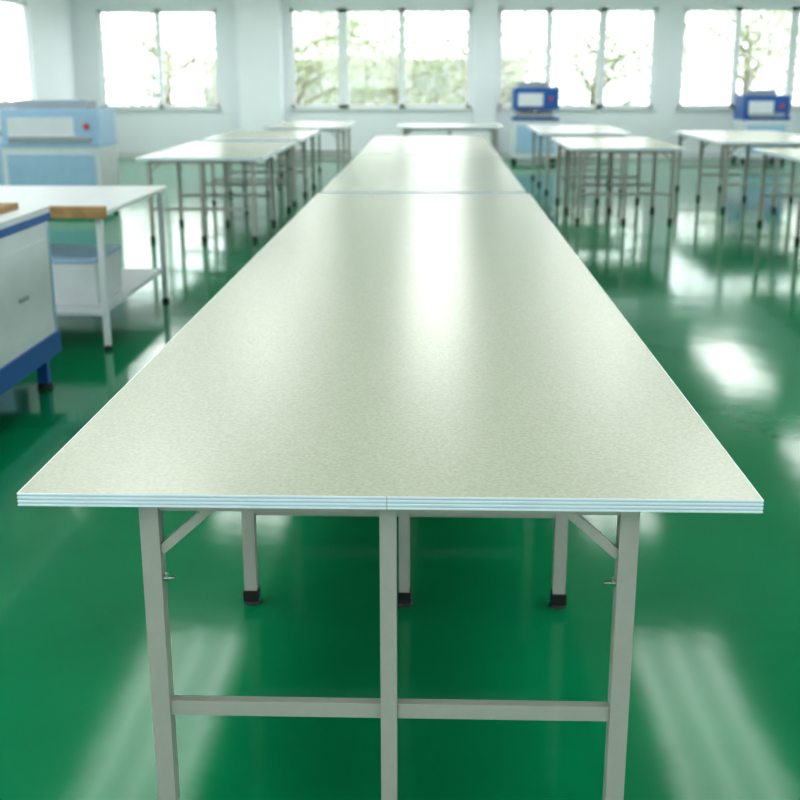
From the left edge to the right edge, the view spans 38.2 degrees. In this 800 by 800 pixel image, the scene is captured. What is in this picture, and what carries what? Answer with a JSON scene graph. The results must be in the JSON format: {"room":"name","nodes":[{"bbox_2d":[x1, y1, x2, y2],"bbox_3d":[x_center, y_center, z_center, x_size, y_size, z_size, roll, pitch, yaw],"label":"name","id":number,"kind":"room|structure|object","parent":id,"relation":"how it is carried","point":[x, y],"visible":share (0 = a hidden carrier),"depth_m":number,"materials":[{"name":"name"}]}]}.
{"room":"factory workshop","nodes":[
{"label":"factory workshop","id":0,"kind":"room"},
{"bbox_2d":[14,0,77,99],"bbox_3d":[-7.103,-3.072,9.836,0.250,3.900,27.800,0,16,2],"label":"wall","id":1,"kind":"structure","parent":0,"point":[49,22],"depth_m":21.64,"materials":[{"name":"paint"}]},
{"bbox_2d":[0,0,32,100],"bbox_3d":[-6.713,-5.629,18.978,0.190,1.960,3.900,0,16,2],"label":"window","id":2,"kind":"structure","parent":1,"relation":"in","point":[21,4],"depth_m":20.51,"materials":[{"name":"white plastic"}]},
{"bbox_2d":[235,0,284,158],"bbox_3d":[-2.771,-6.778,22.905,0.850,3.900,0.330,0,16,2],"label":"wall pillar","id":3,"kind":"structure","parent":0,"point":[258,22],"depth_m":22.78,"materials":[{"name":"paint"}]},
{"bbox_2d":[0,158,799,799],"bbox_3d":[1.121,-1.042,10.140,16.700,0.200,28.300,0,16,2],"label":"floor","id":4,"kind":"structure","parent":0,"point":[713,294],"depth_m":3.79,"materials":[{"name":"green paint"}]},
{"bbox_2d":[0,101,14,185],"bbox_3d":[-5.487,-3.442,15.907,1.220,1.300,0.840,0,16,2],"label":"machine","id":5,"kind":"object","parent":4,"relation":"on","point":[3,104],"visible":0.06,"depth_m":15.63,"materials":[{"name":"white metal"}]},
{"bbox_2d":[0,203,61,395],"bbox_3d":[-2.369,-0.314,5.366,0.932,1.010,2.024,0,16,2],"label":"base cabinet","id":6,"kind":"object","parent":4,"relation":"on","point":[30,337],"visible":1,"depth_m":5.87,"materials":[{"name":"white metal"}]},
{"bbox_2d":[0,100,118,185],"bbox_3d":[-4.235,-3.049,14.417,1.220,1.350,0.840,0,16,2],"label":"machine","id":7,"kind":"object","parent":4,"relation":"on","point":[44,142],"visible":0.72,"depth_m":14.04,"materials":[{"name":"blue metal"}]},
{"bbox_2d":[0,186,169,349],"bbox_3d":[-2.406,-0.963,7.871,1.330,0.895,1.730,0,16,2],"label":"table","id":8,"kind":"object","parent":4,"relation":"on","point":[90,280],"visible":0.76,"depth_m":7.47,"materials":[{"name":"white metal"}]},
{"bbox_2d":[135,142,296,240],"bbox_3d":[-1.978,-2.424,13.126,1.300,0.844,2.900,0,16,2],"label":"table","id":9,"kind":"object","parent":4,"relation":"on","point":[243,153],"visible":1,"depth_m":12.44,"materials":[{"name":"laminate"}]},
{"bbox_2d":[201,130,320,204],"bbox_3d":[-1.876,-3.309,16.252,1.300,0.844,2.600,0,16,2],"label":"table","id":10,"kind":"object","parent":4,"relation":"on","point":[299,136],"visible":0.77,"depth_m":16.08,"materials":[{"name":"laminate"}]},
{"bbox_2d":[263,121,355,181],"bbox_3d":[-1.471,-4.205,19.416,1.300,0.844,2.400,0,16,2],"label":"table","id":11,"kind":"object","parent":4,"relation":"on","point":[330,126],"visible":0.77,"depth_m":19.25,"materials":[{"name":"laminate"}]},
{"bbox_2d":[17,193,763,799],"bbox_3d":[0.070,-0.228,5.352,1.500,0.844,6.080,0,16,2],"label":"table","id":12,"kind":"object","parent":4,"relation":"on","point":[388,356],"visible":1,"depth_m":2.90,"materials":[{"name":"laminate"}]},
{"bbox_2d":[321,154,525,193],"bbox_3d":[0.228,-1.613,10.236,1.460,0.850,3.980,0,16,2],"label":"table","id":13,"kind":"object","parent":4,"relation":"on","point":[366,173],"visible":0.41,"depth_m":9.60,"materials":[{"name":"laminate"}]},
{"bbox_2d":[359,136,496,153],"bbox_3d":[0.349,-2.656,13.920,1.460,0.850,3.600,0,16,2],"label":"table","id":14,"kind":"object","parent":4,"relation":"on","point":[378,144],"visible":0.33,"depth_m":13.47,"materials":[{"name":"laminate"}]},
{"bbox_2d":[397,124,503,151],"bbox_3d":[0.815,-4.080,18.960,1.700,0.844,1.200,0,16,2],"label":"table","id":15,"kind":"object","parent":4,"relation":"on","point":[406,127],"visible":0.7,"depth_m":18.35,"materials":[{"name":"laminate"}]},
{"bbox_2d":[510,82,559,163],"bbox_3d":[2.571,-5.307,22.080,0.870,1.500,0.840,0,16,2],"label":"machine","id":16,"kind":"object","parent":4,"relation":"on","point":[532,103],"visible":0.92,"depth_m":21.72,"materials":[{"name":"blue metal"}]},
{"bbox_2d":[527,125,632,192],"bbox_3d":[2.673,-3.713,17.651,1.300,0.844,2.600,0,16,2],"label":"table","id":17,"kind":"object","parent":4,"relation":"on","point":[548,131],"visible":0.78,"depth_m":17.08,"materials":[{"name":"laminate"}]},
{"bbox_2d":[550,137,685,222],"bbox_3d":[2.612,-2.760,14.284,1.300,0.844,2.400,0,16,2],"label":"table","id":18,"kind":"object","parent":4,"relation":"on","point":[638,145],"visible":1,"depth_m":13.90,"materials":[{"name":"laminate"}]},
{"bbox_2d":[672,130,799,210],"bbox_3d":[4.708,-3.154,15.663,1.500,0.844,3.000,0,16,2],"label":"table","id":19,"kind":"object","parent":4,"relation":"on","point":[728,138],"visible":0.91,"depth_m":15.60,"materials":[{"name":"laminate"}]},
{"bbox_2d":[731,90,790,162],"bbox_3d":[6.925,-5.259,22.159,0.870,1.350,0.840,0,16,2],"label":"machine","id":20,"kind":"object","parent":4,"relation":"on","point":[753,109],"visible":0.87,"depth_m":21.76,"materials":[{"name":"blue metal"}]},
{"bbox_2d":[753,148,799,241],"bbox_3d":[4.675,-2.010,11.621,1.500,0.844,3.000,0,16,2],"label":"table","id":21,"kind":"object","parent":4,"relation":"on","point":[793,154],"visible":1,"depth_m":12.77,"materials":[{"name":"laminate"}]},
{"bbox_2d":[70,0,799,151],"bbox_3d":[1.561,-6.832,23.070,16.200,3.900,0.250,0,16,2],"label":"wall","id":22,"kind":"structure","parent":0,"point":[136,131],"depth_m":23.17,"materials":[{"name":"paint"}]},
{"bbox_2d":[97,9,222,110],"bbox_3d":[-4.838,-6.824,23.189,2.500,1.960,0.190,0,16,2],"label":"window","id":23,"kind":"structure","parent":22,"relation":"in","point":[162,107],"depth_m":23.25,"materials":[{"name":"white plastic"}]},
{"bbox_2d":[289,8,472,110],"bbox_3d":[-0.391,-6.793,23.052,3.700,1.960,0.190,0,16,2],"label":"window","id":24,"kind":"structure","parent":22,"relation":"in","point":[342,13],"depth_m":23.11,"materials":[{"name":"white plastic"}]},
{"bbox_2d":[117,152,738,157],"bbox_3d":[1.560,-4.977,23.455,16.200,0.120,0.020,0,16,2],"label":"baseboard","id":25,"kind":"structure","parent":22,"relation":"attached to","point":[119,154],"depth_m":23.37,"materials":[{"name":"stone"}]},
{"bbox_2d":[496,7,657,110],"bbox_3d":[3.508,-6.765,22.931,3.200,1.960,0.190,0,16,2],"label":"window","id":26,"kind":"structure","parent":22,"relation":"in","point":[603,12],"depth_m":22.93,"materials":[{"name":"white plastic"}]},
{"bbox_2d":[675,7,799,109],"bbox_3d":[7.206,-6.739,22.817,3.400,1.960,0.190,0,16,2],"label":"window","id":27,"kind":"structure","parent":22,"relation":"in","point":[795,11],"depth_m":22.83,"materials":[{"name":"white plastic"}]},
{"bbox_2d":[473,0,497,145],"bbox_3d":[1.687,-6.754,22.792,0.430,3.900,0.280,0,16,2],"label":"pillar","id":28,"kind":"structure","parent":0,"point":[486,11],"depth_m":22.69,"materials":[{"name":"paint"}]},
{"label":"outside","id":29,"kind":"structure","parent":0,"visible":0},
{"bbox_3d":[3.104,-4.060,21.802,85.000,0.250,100.000,0,16,2],"label":"ground","id":30,"kind":"structure","parent":29,"visible":0},
{"bbox_2d":[15,13,314,104],"bbox_3d":[-6.727,-9.529,31.859,8.690,7.101,8.507,-13,20,-38],"label":"tree","id":31,"kind":"object","parent":30,"relation":"on","point":[168,90],"visible":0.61,"depth_m":31.97,"materials":[{"name":"green plant"}]},
{"bbox_2d":[105,12,442,104],"bbox_3d":[-2.662,-9.374,30.632,8.484,6.522,8.730,11,19,34],"label":"tree","id":32,"kind":"object","parent":30,"relation":"on","point":[321,66],"visible":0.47,"depth_m":30.59,"materials":[{"name":"green plant"}]},
{"bbox_2d":[202,59,526,104],"bbox_3d":[-1.292,-12.717,47.556,12.500,2.500,6.030,0,16,2],"label":"building","id":33,"kind":"structure","parent":30,"relation":"on","point":[458,74],"depth_m":44.59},
{"bbox_2d":[294,12,528,104],"bbox_3d":[0.053,-9.944,33.329,8.452,7.512,8.154,-1,16,-4],"label":"tree","id":34,"kind":"object","parent":30,"relation":"on","point":[395,92],"visible":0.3,"depth_m":33.71,"materials":[{"name":"green plant"}]},
{"bbox_2d":[349,12,646,104],"bbox_3d":[2.545,-9.169,31.351,8.006,6.399,8.847,0,16,2],"label":"tree","id":35,"kind":"object","parent":30,"relation":"on","point":[505,63],"visible":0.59,"depth_m":30.76,"materials":[{"name":"green plant"}]},
{"bbox_2d":[502,11,780,104],"bbox_3d":[6.028,-9.783,31.493,8.536,6.981,8.262,-11,19,-35],"label":"tree","id":36,"kind":"object","parent":30,"relation":"on","point":[614,62],"visible":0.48,"depth_m":31.12,"materials":[{"name":"green plant"}]},
{"bbox_2d":[575,11,799,104],"bbox_3d":[8.222,-9.645,29.602,7.898,6.742,8.423,0,16,2],"label":"tree","id":37,"kind":"object","parent":30,"relation":"on","point":[747,79],"visible":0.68,"depth_m":29.06,"materials":[{"name":"green plant"}]},
{"bbox_2d":[682,11,799,103],"bbox_3d":[11.948,-9.756,31.579,8.852,7.260,8.622,-13,20,-39],"label":"tree","id":38,"kind":"object","parent":30,"relation":"on","point":[786,33],"visible":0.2,"depth_m":31.61,"materials":[{"name":"green plant"}]}
]}

